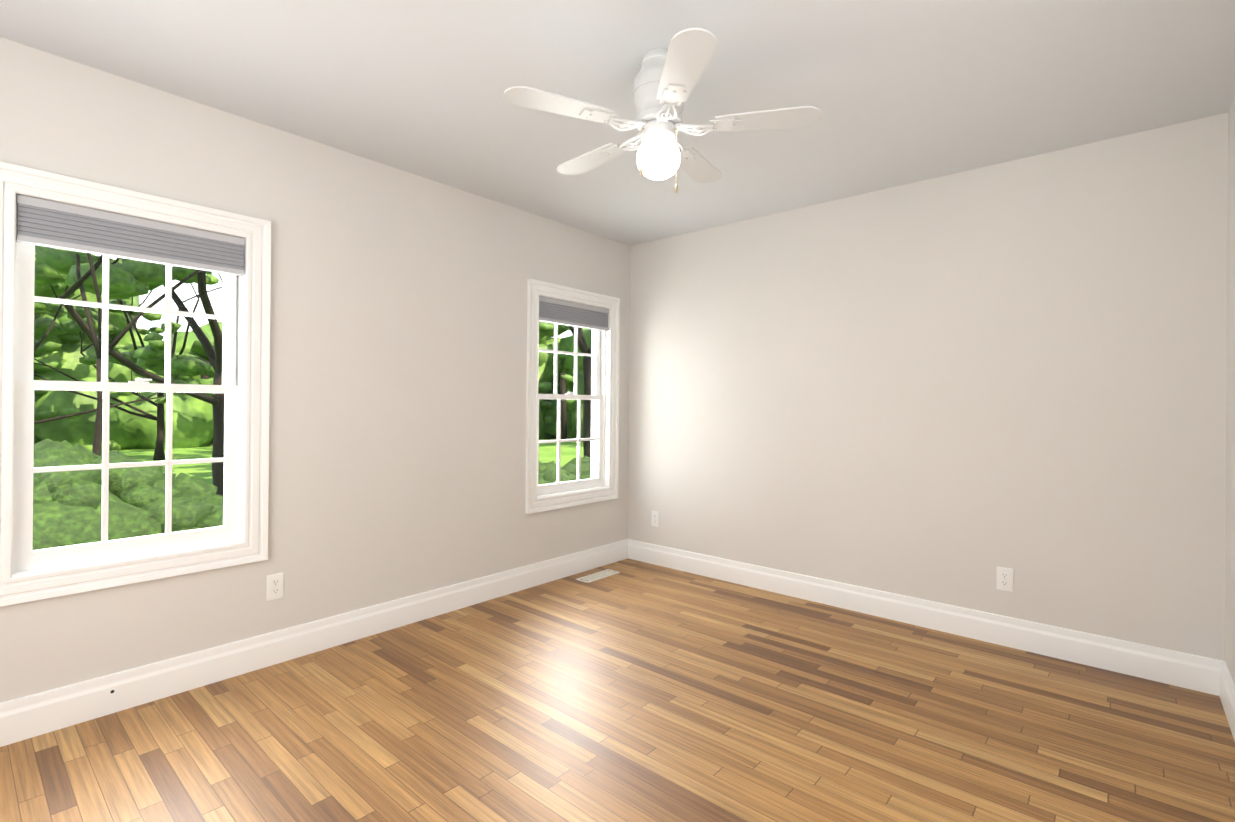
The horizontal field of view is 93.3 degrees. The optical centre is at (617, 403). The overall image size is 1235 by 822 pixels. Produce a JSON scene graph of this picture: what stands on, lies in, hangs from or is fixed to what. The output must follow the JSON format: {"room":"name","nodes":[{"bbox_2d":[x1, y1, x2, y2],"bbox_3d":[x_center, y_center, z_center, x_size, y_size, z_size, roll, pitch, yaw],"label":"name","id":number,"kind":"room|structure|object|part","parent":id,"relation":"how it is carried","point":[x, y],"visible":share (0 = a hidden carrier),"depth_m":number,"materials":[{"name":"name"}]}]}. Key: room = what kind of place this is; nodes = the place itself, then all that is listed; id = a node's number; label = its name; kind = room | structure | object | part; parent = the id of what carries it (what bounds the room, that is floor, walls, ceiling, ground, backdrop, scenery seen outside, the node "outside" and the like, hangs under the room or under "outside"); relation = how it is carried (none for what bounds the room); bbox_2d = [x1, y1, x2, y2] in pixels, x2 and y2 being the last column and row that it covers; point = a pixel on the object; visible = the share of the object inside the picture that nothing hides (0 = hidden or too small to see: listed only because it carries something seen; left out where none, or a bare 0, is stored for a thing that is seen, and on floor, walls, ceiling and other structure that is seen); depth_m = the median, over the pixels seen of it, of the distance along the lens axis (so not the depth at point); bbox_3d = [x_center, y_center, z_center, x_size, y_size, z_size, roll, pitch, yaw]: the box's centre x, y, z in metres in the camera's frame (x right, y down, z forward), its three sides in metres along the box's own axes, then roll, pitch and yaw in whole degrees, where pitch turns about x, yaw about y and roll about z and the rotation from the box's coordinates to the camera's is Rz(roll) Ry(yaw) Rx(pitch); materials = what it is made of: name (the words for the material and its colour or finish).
{"room":"empty bedroom","nodes":[
{"label":"empty bedroom","id":0,"kind":"room"},
{"bbox_2d":[0,37,629,702],"bbox_3d":[-1.411,0.018,2.957,0.160,2.540,4.720,0,0,41],"label":"wall","id":1,"kind":"structure","parent":0,"point":[398,341],"depth_m":2.89,"materials":[{"name":"paint"}]},
{"bbox_2d":[0,161,270,606],"bbox_3d":[-1.907,-0.063,2.329,0.138,1.520,0.890,0,0,41],"label":"window","id":2,"kind":"structure","parent":1,"relation":"in","point":[39,584],"depth_m":2.28,"materials":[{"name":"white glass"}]},
{"bbox_3d":[-1.921,0.261,2.338,0.033,0.687,0.682,0,0,41],"label":"window sash","id":3,"kind":"part","parent":2,"relation":"part of","materials":[{"name":"white wood"}]},
{"bbox_3d":[-1.944,-0.390,2.364,0.033,0.683,0.682,0,0,41],"label":"window sash","id":4,"kind":"part","parent":2,"relation":"part of","materials":[{"name":"white wood"}]},
{"bbox_2d":[12,194,245,572],"bbox_3d":[-1.946,-0.073,2.363,0.190,1.456,0.846,0,0,41],"label":"liner","id":5,"kind":"object","parent":2,"relation":"attached to","point":[240,331],"visible":0.21,"depth_m":2.58,"materials":[{"name":"white wood"}]},
{"label":"glass","id":6,"kind":"part","parent":2,"relation":"part of","materials":[{"name":"clear glass"}]},
{"label":"glass","id":7,"kind":"part","parent":2,"relation":"part of","materials":[{"name":"clear glass"}]},
{"bbox_2d":[16,194,244,275],"bbox_3d":[-1.885,-0.649,2.316,0.038,0.160,0.700,0,0,41],"label":"window blind","id":8,"kind":"object","parent":2,"relation":"attached to","point":[47,223],"visible":1,"depth_m":2.26,"materials":[{"name":"grey fabric"}]},
{"bbox_2d":[129,378,151,382],"bbox_3d":[-1.915,-0.093,2.342,0.024,0.021,0.070,0,0,41],"label":"lock","id":9,"kind":"object","parent":2,"relation":"attached to","point":[138,380],"visible":0.98,"depth_m":2.33,"materials":[{"name":"white metal"}]},
{"bbox_2d":[266,572,283,600],"bbox_3d":[-1.562,0.836,2.662,0.008,0.115,0.070,0,0,41],"label":"electrical outlet","id":10,"kind":"object","parent":1,"relation":"attached to","point":[275,586],"visible":1,"depth_m":2.66,"materials":[{"name":"white plastic"}]},
{"bbox_2d":[0,539,627,746],"bbox_3d":[-1.354,1.115,2.896,0.018,0.146,4.400,0,0,41],"label":"baseboard","id":11,"kind":"structure","parent":1,"relation":"attached to","point":[48,711],"depth_m":2.59,"materials":[{"name":"white wood"}]},
{"bbox_2d":[525,279,619,513],"bbox_3d":[-0.332,-0.045,4.146,0.138,1.520,0.890,0,0,41],"label":"window","id":12,"kind":"structure","parent":1,"relation":"in","point":[534,502],"depth_m":4.12,"materials":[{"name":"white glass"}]},
{"label":"glass","id":13,"kind":"part","parent":12,"relation":"part of","materials":[{"name":"clear glass"}]},
{"label":"glass","id":14,"kind":"part","parent":12,"relation":"part of","materials":[{"name":"clear glass"}]},
{"bbox_3d":[-0.368,-0.372,4.181,0.033,0.683,0.682,0,0,41],"label":"window sash","id":15,"kind":"part","parent":12,"relation":"part of","materials":[{"name":"white wood"}]},
{"bbox_3d":[-0.346,0.279,4.155,0.033,0.687,0.682,0,0,41],"label":"window sash","id":16,"kind":"part","parent":12,"relation":"part of","materials":[{"name":"white wood"}]},
{"bbox_2d":[539,296,608,330],"bbox_3d":[-0.310,-0.631,4.133,0.038,0.160,0.700,0,0,41],"label":"window blind","id":17,"kind":"object","parent":12,"relation":"attached to","point":[556,311],"visible":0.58,"depth_m":4.10,"materials":[{"name":"grey fabric"}]},
{"bbox_2d":[542,296,608,485],"bbox_3d":[-0.371,-0.055,4.180,0.190,1.456,0.846,0,0,41],"label":"liner","id":18,"kind":"object","parent":12,"relation":"attached to","point":[604,363],"visible":0.02,"depth_m":4.40,"materials":[{"name":"white wood"}]},
{"bbox_2d":[0,558,1234,821],"bbox_3d":[-0.134,1.246,1.837,3.570,0.100,4.720,0,0,41],"label":"floor","id":19,"kind":"structure","parent":0,"point":[634,690],"depth_m":2.13,"materials":[{"name":"brown wood"}]},
{"bbox_2d":[576,569,619,582],"bbox_3d":[-0.132,1.199,4.060,0.116,0.006,0.330,0,0,41],"label":"floor vent","id":20,"kind":"object","parent":19,"relation":"in","point":[597,576],"visible":1,"depth_m":4.05,"materials":[{"name":"white metal"}]},
{"bbox_2d":[0,0,1234,245],"bbox_3d":[-0.112,-1.294,1.844,3.570,0.100,4.720,0,0,41],"label":"ceiling","id":21,"kind":"structure","parent":0,"point":[900,92],"depth_m":2.22,"materials":[{"name":"paint"}]},
{"bbox_2d":[504,28,821,192],"bbox_3d":[0.135,-0.992,2.125,1.050,0.498,1.065,0,0,41],"label":"fan","id":22,"kind":"object","parent":21,"relation":"hanging from","point":[666,80],"visible":1,"depth_m":2.02,"materials":[{"name":"white wood"}]},
{"bbox_3d":[-0.189,-0.989,1.934,0.226,0.012,0.353,0,0,41],"label":"blade","id":23,"kind":"part","parent":22,"relation":"part of","materials":[{"name":"white wood"}]},
{"bbox_3d":[-0.107,-0.988,2.372,0.363,0.012,0.141,0,0,41],"label":"blade","id":24,"kind":"part","parent":22,"relation":"part of","materials":[{"name":"white wood"}]},
{"bbox_3d":[0.147,-0.880,2.092,0.158,0.146,0.158,0,0,41],"label":"globe","id":25,"kind":"part","parent":22,"relation":"part of"},
{"bbox_3d":[0.147,-0.859,2.056,0.106,0.232,0.094,0,0,41],"label":"chain","id":26,"kind":"part","parent":22,"relation":"part of","materials":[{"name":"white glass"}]},
{"bbox_3d":[0.194,-0.986,1.726,0.314,0.012,0.296,0,0,41],"label":"blade","id":27,"kind":"part","parent":22,"relation":"part of","materials":[{"name":"white wood"}]},
{"bbox_3d":[0.328,-0.984,2.423,0.171,0.012,0.363,0,0,41],"label":"blade","id":28,"kind":"part","parent":22,"relation":"part of","materials":[{"name":"white wood"}]},
{"bbox_3d":[0.512,-0.983,2.021,0.343,0.012,0.251,0,0,41],"label":"blade","id":29,"kind":"part","parent":22,"relation":"part of","materials":[{"name":"white wood"}]},
{"bbox_2d":[628,113,1227,660],"bbox_3d":[1.370,0.043,3.563,3.570,2.540,0.160,0,0,41],"label":"wall","id":30,"kind":"structure","parent":0,"point":[956,389],"depth_m":3.04,"materials":[{"name":"paint"}]},
{"bbox_2d":[651,511,658,526],"bbox_3d":[0.283,0.866,4.387,0.070,0.115,0.008,0,0,41],"label":"electrical outlet","id":31,"kind":"object","parent":30,"relation":"attached to","point":[655,519],"visible":1,"depth_m":4.38,"materials":[{"name":"white plastic"}]},
{"bbox_2d":[628,539,1211,693],"bbox_3d":[1.299,1.140,3.497,3.180,0.146,0.017,0,0,41],"label":"baseboard","id":32,"kind":"structure","parent":30,"relation":"attached to","point":[1176,668],"depth_m":3.05,"materials":[{"name":"white wood"}]},
{"bbox_2d":[996,566,1012,591],"bbox_3d":[1.952,0.885,2.940,0.070,0.115,0.008,0,0,41],"label":"electrical outlet","id":33,"kind":"object","parent":30,"relation":"attached to","point":[1005,579],"visible":1,"depth_m":2.94,"materials":[{"name":"white plastic"}]},
{"bbox_2d":[1225,95,1234,684],"bbox_3d":[1.165,0.035,0.724,0.160,2.540,4.720,0,0,41],"label":"wall","id":34,"kind":"structure","parent":0,"point":[1230,552],"depth_m":2.34,"materials":[{"name":"paint"}]},
{"bbox_2d":[1212,658,1234,740],"bbox_3d":[1.088,1.131,0.779,0.017,0.146,4.400,0,0,41],"label":"baseboard","id":35,"kind":"structure","parent":34,"relation":"attached to","point":[1223,686],"depth_m":2.33,"materials":[{"name":"white wood"}]},
{"label":"outside","id":36,"kind":"structure","parent":0,"visible":0},
{"bbox_2d":[33,245,591,549],"bbox_3d":[-25.477,-4.285,34.582,102.000,15.936,120.000,0,0,41],"label":"garden","id":37,"kind":"object","parent":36,"point":[199,481],"depth_m":13.16,"materials":[{"name":"green plant"}]}
]}

